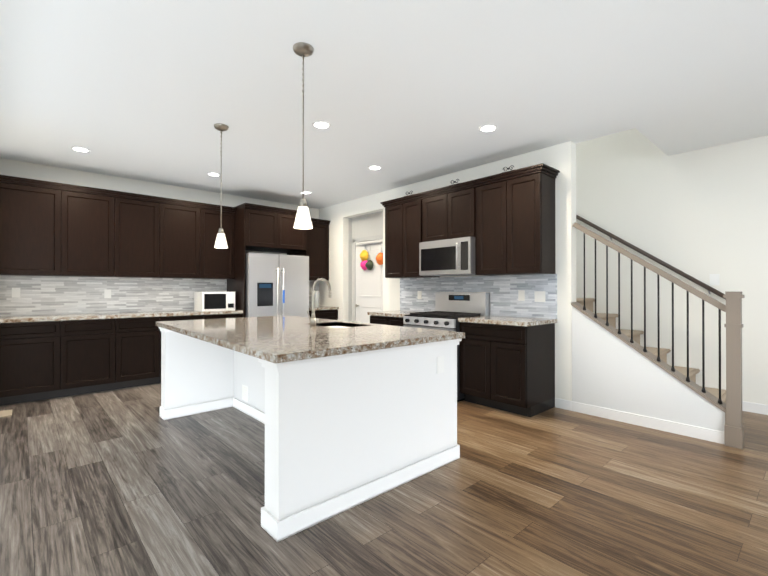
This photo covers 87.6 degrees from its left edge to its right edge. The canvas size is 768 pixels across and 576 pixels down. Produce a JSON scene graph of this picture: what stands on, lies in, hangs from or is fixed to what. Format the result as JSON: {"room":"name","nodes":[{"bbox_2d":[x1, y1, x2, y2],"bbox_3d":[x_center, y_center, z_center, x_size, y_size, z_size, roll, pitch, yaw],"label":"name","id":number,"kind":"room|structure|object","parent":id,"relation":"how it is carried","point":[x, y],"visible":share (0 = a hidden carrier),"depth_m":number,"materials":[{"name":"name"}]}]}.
{"room":"kitchen","nodes":[
{"label":"kitchen","id":0,"kind":"room"},
{"bbox_2d":[0,158,318,254],"bbox_3d":[-2.456,-0.118,6.456,5.800,2.740,0.120,0,0,-42],"label":"wall","id":1,"kind":"structure","parent":0,"point":[16,168],"depth_m":5.43,"materials":[{"name":"white paint"}]},
{"bbox_2d":[0,179,63,275],"bbox_3d":[-4.127,-0.663,4.632,0.587,1.035,0.329,0,0,-42],"label":"upper cabinet","id":2,"kind":"object","parent":1,"relation":"attached to","point":[48,228],"depth_m":4.54,"materials":[{"name":"brown wood"}]},
{"bbox_2d":[64,187,115,276],"bbox_3d":[-3.716,-0.662,5.006,0.524,1.035,0.329,0,0,-42],"label":"upper cabinet","id":3,"kind":"object","parent":1,"relation":"attached to","point":[89,216],"depth_m":4.90,"materials":[{"name":"brown wood"}]},
{"bbox_2d":[0,275,226,315],"bbox_3d":[-3.470,0.093,5.442,2.653,0.470,0.009,0,0,-42],"label":"backsplash","id":4,"kind":"structure","parent":1,"relation":"attached to","point":[46,295],"depth_m":5.20,"materials":[{"name":"tile"}]},
{"bbox_2d":[12,288,19,297],"bbox_3d":[-4.300,0.054,4.678,0.074,0.116,0.004,0,0,-42],"label":"electrical outlet","id":5,"kind":"object","parent":4,"relation":"attached to","point":[15,292],"visible":1,"depth_m":4.68,"materials":[{"name":"white plastic"}]},
{"bbox_2d":[104,289,110,297],"bbox_3d":[-3.641,0.077,5.277,0.074,0.116,0.004,0,0,-42],"label":"electrical outlet","id":6,"kind":"object","parent":4,"relation":"attached to","point":[107,293],"visible":1,"depth_m":5.27,"materials":[{"name":"white plastic"}]},
{"bbox_2d":[116,195,159,277],"bbox_3d":[-3.333,-0.660,5.353,0.509,1.035,0.329,0,0,-42],"label":"upper cabinet","id":7,"kind":"object","parent":1,"relation":"attached to","point":[137,219],"depth_m":5.24,"materials":[{"name":"brown wood"}]},
{"bbox_2d":[160,199,199,278],"bbox_3d":[-2.951,-0.659,5.701,0.526,1.035,0.329,0,0,-42],"label":"upper cabinet","id":8,"kind":"object","parent":1,"relation":"attached to","point":[179,222],"depth_m":5.58,"materials":[{"name":"brown wood"}]},
{"bbox_2d":[200,207,234,278],"bbox_3d":[-2.568,-0.657,6.049,0.507,1.035,0.329,0,0,-42],"label":"upper cabinet","id":9,"kind":"object","parent":1,"relation":"attached to","point":[215,263],"depth_m":5.92,"materials":[{"name":"brown wood"}]},
{"bbox_2d":[309,281,318,305],"bbox_3d":[-1.454,0.100,7.275,0.649,0.470,0.009,0,0,-42],"label":"backsplash","id":10,"kind":"structure","parent":1,"relation":"attached to","point":[311,283],"depth_m":7.38,"materials":[{"name":"tile"}]},
{"bbox_2d":[307,218,329,280],"bbox_3d":[-1.332,-0.675,7.144,0.649,1.080,0.372,0,0,-42],"label":"upper cabinet","id":11,"kind":"object","parent":1,"relation":"attached to","point":[318,244],"visible":0.38,"depth_m":7.12,"materials":[{"name":"brown wood"}]},
{"bbox_2d":[0,383,767,575],"bbox_3d":[0.044,1.277,0.533,13.500,0.100,14.000,0,0,-42],"label":"floor","id":12,"kind":"structure","parent":0,"point":[130,481],"depth_m":2.30,"materials":[{"name":"brown wood"}]},
{"bbox_2d":[0,409,11,417],"bbox_3d":[-3.736,1.238,3.949,0.100,0.006,0.260,0,0,-42],"label":"floor vent","id":13,"kind":"object","parent":12,"relation":"in","point":[5,413],"visible":0.89,"depth_m":3.94,"materials":[{"name":"beige metal"}]},
{"bbox_2d":[0,321,63,405],"bbox_3d":[-4.040,0.804,4.515,0.567,0.880,0.608,0,0,-42],"label":"base cabinet","id":14,"kind":"object","parent":12,"relation":"on","point":[41,360],"depth_m":4.32,"materials":[{"name":"black wood"}]},
{"bbox_2d":[0,310,242,322],"bbox_3d":[-3.260,0.347,5.211,2.653,0.040,0.632,0,0,-42],"label":"countertop","id":15,"kind":"structure","parent":14,"relation":"on","point":[32,318],"depth_m":4.89,"materials":[{"name":"stone"}]},
{"bbox_2d":[194,292,234,310],"bbox_3d":[-2.517,0.192,5.950,0.470,0.275,0.384,0,0,-42],"label":"microwave","id":16,"kind":"object","parent":15,"relation":"on","point":[213,301],"visible":1,"depth_m":5.80,"materials":[{"name":"white plastic"}]},
{"bbox_2d":[60,318,115,396],"bbox_3d":[-3.638,0.805,4.881,0.519,0.880,0.608,0,0,-42],"label":"base cabinet","id":17,"kind":"object","parent":12,"relation":"on","point":[88,351],"depth_m":4.66,"materials":[{"name":"black wood"}]},
{"bbox_2d":[116,317,159,388],"bbox_3d":[-3.269,0.807,5.216,0.478,0.880,0.608,0,0,-42],"label":"base cabinet","id":18,"kind":"object","parent":12,"relation":"on","point":[137,339],"depth_m":5.00,"materials":[{"name":"black wood"}]},
{"bbox_2d":[160,315,203,382],"bbox_3d":[-2.891,0.808,5.560,0.544,0.880,0.608,0,0,-42],"label":"base cabinet","id":19,"kind":"object","parent":12,"relation":"on","point":[188,317],"depth_m":5.29,"materials":[{"name":"black"}]},
{"bbox_2d":[204,313,241,318],"bbox_3d":[-2.488,0.810,5.926,0.545,0.880,0.608,0,0,-42],"label":"base cabinet","id":20,"kind":"object","parent":12,"relation":"on","point":[238,315],"depth_m":5.70,"materials":[{"name":"black wood"}]},
{"bbox_2d":[227,203,306,316],"bbox_3d":[-1.858,0.007,6.439,1.067,2.490,0.702,0,0,-42],"label":"tall cabinet","id":21,"kind":"object","parent":12,"relation":"on","point":[264,228],"visible":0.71,"depth_m":6.09,"materials":[{"name":"brown wood"}]},
{"bbox_2d":[245,252,308,316],"bbox_3d":[-1.806,0.369,6.381,0.997,1.765,0.801,0,0,-42],"label":"refrigerator","id":22,"kind":"object","parent":12,"relation":"on","point":[276,284],"visible":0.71,"depth_m":6.07,"materials":[{"name":"silver metal"}]},
{"bbox_2d":[160,331,461,541],"bbox_3d":[-0.834,0.801,3.364,1.463,0.876,2.552,0,0,-42],"label":"kitchen island","id":23,"kind":"object","parent":12,"relation":"on","point":[349,414],"depth_m":2.38,"materials":[{"name":"white"}]},
{"bbox_2d":[156,317,419,362],"bbox_3d":[-1.026,0.343,3.201,1.000,0.040,2.618,0,0,-42],"label":"island countertop","id":24,"kind":"structure","parent":23,"relation":"on","point":[270,340],"depth_m":2.59,"materials":[{"name":"beige stone"}]},
{"bbox_2d":[307,278,330,326],"bbox_3d":[-0.555,0.119,3.454,0.208,0.410,0.089,0,0,-42],"label":"faucet","id":25,"kind":"object","parent":24,"relation":"on","point":[312,319],"visible":1,"depth_m":3.38,"materials":[{"name":"silver metal"}]},
{"bbox_2d":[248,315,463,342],"bbox_3d":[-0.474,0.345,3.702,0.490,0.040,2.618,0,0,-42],"label":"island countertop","id":26,"kind":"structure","parent":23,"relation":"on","point":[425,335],"depth_m":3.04,"materials":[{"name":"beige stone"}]},
{"bbox_2d":[316,323,371,326],"bbox_3d":[-0.410,0.446,3.556,0.398,0.236,0.568,0,0,-42],"label":"sink","id":27,"kind":"object","parent":26,"relation":"in","point":[317,324],"depth_m":3.76,"materials":[{"name":"silver metal"}]},
{"bbox_2d":[309,309,337,319],"bbox_3d":[-1.252,0.814,7.050,0.649,0.880,0.609,0,0,-42],"label":"base cabinet","id":28,"kind":"object","parent":12,"relation":"on","point":[328,314],"visible":0.15,"depth_m":6.89,"materials":[{"name":"black wood"}]},
{"bbox_2d":[309,306,338,310],"bbox_3d":[-1.244,0.354,7.043,0.649,0.040,0.632,0,0,-42],"label":"countertop","id":29,"kind":"structure","parent":28,"relation":"on","point":[323,308],"depth_m":6.85,"materials":[{"name":"stone"}]},
{"bbox_2d":[311,290,319,306],"bbox_3d":[-1.215,0.184,7.096,0.150,0.300,0.150,0,0,-42],"label":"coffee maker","id":30,"kind":"object","parent":29,"relation":"on","point":[317,297],"visible":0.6,"depth_m":7.04,"materials":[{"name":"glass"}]},
{"bbox_2d":[370,315,385,324],"bbox_3d":[0.151,0.808,5.536,0.608,0.880,0.363,0,0,-42],"label":"base cabinet","id":31,"kind":"object","parent":12,"relation":"on","point":[374,319],"depth_m":5.35,"materials":[{"name":"black wood"}]},
{"bbox_2d":[386,316,404,325],"bbox_3d":[0.395,0.807,5.268,0.608,0.880,0.362,0,0,-42],"label":"base cabinet","id":32,"kind":"object","parent":12,"relation":"on","point":[395,321],"depth_m":5.11,"materials":[{"name":"black wood"}]},
{"bbox_2d":[403,292,489,401],"bbox_3d":[0.729,0.650,4.797,0.749,1.190,0.775,0,0,-42],"label":"range","id":33,"kind":"object","parent":12,"relation":"on","point":[451,308],"visible":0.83,"depth_m":4.75,"materials":[{"name":"grey metal"}]},
{"bbox_2d":[460,322,554,416],"bbox_3d":[1.304,0.803,4.268,0.608,0.880,0.770,0,0,-42],"label":"base cabinet","id":34,"kind":"object","parent":12,"relation":"on","point":[509,368],"depth_m":4.02,"materials":[{"name":"black wood"}]},
{"bbox_2d":[367,310,556,325],"bbox_3d":[0.789,0.345,4.819,0.632,0.040,2.325,0,0,-42],"label":"countertop","id":35,"kind":"structure","parent":34,"relation":"on","point":[511,320],"depth_m":4.19,"materials":[{"name":"stone"}]},
{"bbox_2d":[571,222,744,449],"bbox_3d":[1.917,-0.056,4.965,1.329,2.604,3.925,0,0,-42],"label":"staircase","id":36,"kind":"structure","parent":12,"relation":"on","point":[621,375],"depth_m":3.59,"materials":[{"name":"white paint"}]},
{"bbox_2d":[0,0,767,208],"bbox_3d":[0.044,-1.663,0.546,13.500,0.300,14.000,0,0,-42],"label":"ceiling","id":37,"kind":"structure","parent":0,"point":[401,93],"depth_m":2.96,"materials":[{"name":"white paint"}]},
{"bbox_2d":[70,146,89,151],"bbox_3d":[-3.275,-1.494,4.320,0.174,0.006,0.174,0,0,-42],"label":"recessed light","id":38,"kind":"object","parent":37,"relation":"in","point":[79,149],"visible":1,"depth_m":4.31,"materials":[{"name":"white plastic"}]},
{"bbox_2d":[206,172,220,175],"bbox_3d":[-2.235,-1.490,5.253,0.174,0.006,0.174,0,0,-42],"label":"recessed light","id":39,"kind":"object","parent":37,"relation":"in","point":[213,174],"visible":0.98,"depth_m":5.25,"materials":[{"name":"white"}]},
{"bbox_2d":[214,123,228,248],"bbox_3d":[-1.508,-0.935,3.707,0.130,1.128,0.130,0,0,-42],"label":"pendant light","id":40,"kind":"object","parent":37,"relation":"hanging from","point":[220,242],"visible":1,"depth_m":3.69,"materials":[{"name":"white glass"}]},
{"bbox_2d":[293,42,313,228],"bbox_3d":[-0.507,-0.940,2.512,0.130,1.128,0.130,0,0,-42],"label":"pendant light","id":41,"kind":"object","parent":37,"relation":"hanging from","point":[302,218],"visible":1,"depth_m":2.49,"materials":[{"name":"white glass"}]},
{"bbox_2d":[312,121,330,128],"bbox_3d":[-0.574,-1.497,3.675,0.174,0.006,0.174,0,0,-42],"label":"recessed light","id":42,"kind":"object","parent":37,"relation":"in","point":[321,124],"visible":1,"depth_m":3.66,"materials":[{"name":"white"}]},
{"bbox_2d":[368,166,381,169],"bbox_3d":[-0.115,-1.491,4.969,0.174,0.006,0.174,0,0,-42],"label":"recessed light","id":43,"kind":"object","parent":37,"relation":"in","point":[374,167],"visible":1,"depth_m":4.95,"materials":[{"name":"white plastic"}]},
{"bbox_2d":[479,124,497,131],"bbox_3d":[0.977,-1.496,3.753,0.174,0.006,0.174,0,0,-42],"label":"recessed light","id":44,"kind":"object","parent":37,"relation":"in","point":[488,128],"visible":1,"depth_m":3.75,"materials":[{"name":"white"}]},
{"bbox_2d":[319,141,575,400],"bbox_3d":[0.440,-0.121,5.872,0.260,2.740,4.640,0,0,-42],"label":"wall","id":45,"kind":"structure","parent":0,"point":[351,220],"depth_m":4.93,"materials":[{"name":"white paint"}]},
{"bbox_2d":[353,234,382,322],"bbox_3d":[-0.239,0.198,6.625,0.123,2.110,0.930,0,0,-42],"label":"pantry door","id":46,"kind":"structure","parent":45,"relation":"in","point":[367,290],"depth_m":6.71,"materials":[{"name":"white wood"}]},
{"bbox_2d":[356,241,382,269],"bbox_3d":[-0.246,-0.518,6.588,0.100,0.450,0.740,0,0,-42],"label":"hats","id":47,"kind":"object","parent":46,"relation":"hanging from","point":[365,264],"visible":0.96,"depth_m":6.61,"materials":[{"name":"multicoloured fabric"}]},
{"bbox_2d":[384,203,399,277],"bbox_3d":[0.252,-0.654,5.639,0.329,1.025,0.352,0,0,-42],"label":"upper cabinet","id":48,"kind":"object","parent":45,"relation":"attached to","point":[392,210],"depth_m":5.56,"materials":[{"name":"brown wood"}]},
{"bbox_2d":[400,195,438,277],"bbox_3d":[0.496,-0.655,5.370,0.329,1.025,0.373,0,0,-42],"label":"upper cabinet","id":49,"kind":"object","parent":45,"relation":"attached to","point":[411,210],"depth_m":5.29,"materials":[{"name":"brown wood"}]},
{"bbox_2d":[424,191,443,241],"bbox_3d":[0.753,-0.874,5.089,0.329,0.589,0.391,0,0,-42],"label":"upper cabinet","id":50,"kind":"object","parent":45,"relation":"attached to","point":[434,203],"depth_m":5.00,"materials":[{"name":"brown wood"}]},
{"bbox_2d":[444,183,475,239],"bbox_3d":[1.016,-0.876,4.800,0.329,0.589,0.390,0,0,-42],"label":"upper cabinet","id":51,"kind":"object","parent":45,"relation":"attached to","point":[459,202],"depth_m":4.70,"materials":[{"name":"brown wood"}]},
{"bbox_2d":[419,237,474,276],"bbox_3d":[0.838,-0.366,4.901,0.453,0.422,0.777,0,0,-42],"label":"over-the-range microwave","id":52,"kind":"object","parent":51,"relation":"attached to","point":[450,257],"visible":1,"depth_m":4.73,"materials":[{"name":"silver metal"}]},
{"bbox_2d":[400,274,556,318],"bbox_3d":[1.019,0.091,5.029,0.009,0.470,2.325,0,0,-42],"label":"backsplash","id":53,"kind":"structure","parent":45,"relation":"attached to","point":[503,291],"depth_m":4.67,"materials":[{"name":"tile"}]},
{"bbox_2d":[417,291,421,298],"bbox_3d":[0.496,0.098,5.594,0.004,0.116,0.074,0,0,-42],"label":"electrical outlet","id":54,"kind":"object","parent":53,"relation":"attached to","point":[419,294],"visible":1,"depth_m":5.59,"materials":[{"name":"white plastic"}]},
{"bbox_2d":[518,290,524,300],"bbox_3d":[1.530,0.084,4.457,0.004,0.116,0.074,0,0,-42],"label":"electrical outlet","id":55,"kind":"object","parent":53,"relation":"attached to","point":[521,295],"visible":1,"depth_m":4.45,"materials":[{"name":"white plastic"}]},
{"bbox_2d":[534,291,544,301],"bbox_3d":[1.674,0.093,4.298,0.004,0.116,0.120,0,0,-42],"label":"electrical outlet","id":56,"kind":"object","parent":53,"relation":"attached to","point":[539,296],"visible":1,"depth_m":4.30,"materials":[{"name":"white plastic"}]},
{"bbox_2d":[475,175,503,275],"bbox_3d":[1.284,-0.659,4.503,0.329,1.025,0.409,0,0,-42],"label":"upper cabinet","id":57,"kind":"object","parent":45,"relation":"attached to","point":[489,241],"depth_m":4.40,"materials":[{"name":"brown wood"}]},
{"bbox_2d":[504,167,555,274],"bbox_3d":[1.547,-0.660,4.215,0.329,1.025,0.371,0,0,-42],"label":"upper cabinet","id":58,"kind":"object","parent":45,"relation":"attached to","point":[506,220],"depth_m":4.10,"materials":[{"name":"brown wood"}]},
{"bbox_2d":[555,398,767,414],"bbox_3d":[3.776,1.190,2.940,1.294,0.095,12.140,0,0,-42],"label":"baseboard","id":59,"kind":"structure","parent":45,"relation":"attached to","point":[746,406],"depth_m":4.02,"materials":[{"name":"white"}]},
{"bbox_2d":[576,128,767,404],"bbox_3d":[3.811,-1.559,3.969,0.120,5.600,14.000,0,0,-42],"label":"wall","id":60,"kind":"structure","parent":0,"point":[701,215],"depth_m":4.43,"materials":[{"name":"white paint"}]},
{"bbox_2d":[576,215,725,299],"bbox_3d":[2.438,-1.016,5.320,0.093,2.354,3.375,0,0,-42],"label":"handrail","id":61,"kind":"object","parent":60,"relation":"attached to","point":[669,266],"visible":0.42,"depth_m":4.55,"materials":[{"name":"brown"}]},
{"bbox_2d":[710,274,719,284],"bbox_3d":[3.485,-0.087,4.221,0.009,0.120,0.080,0,0,-42],"label":"light switch","id":62,"kind":"object","parent":60,"relation":"attached to","point":[714,279],"visible":1,"depth_m":4.22,"materials":[{"name":"white plastic"}]}
]}

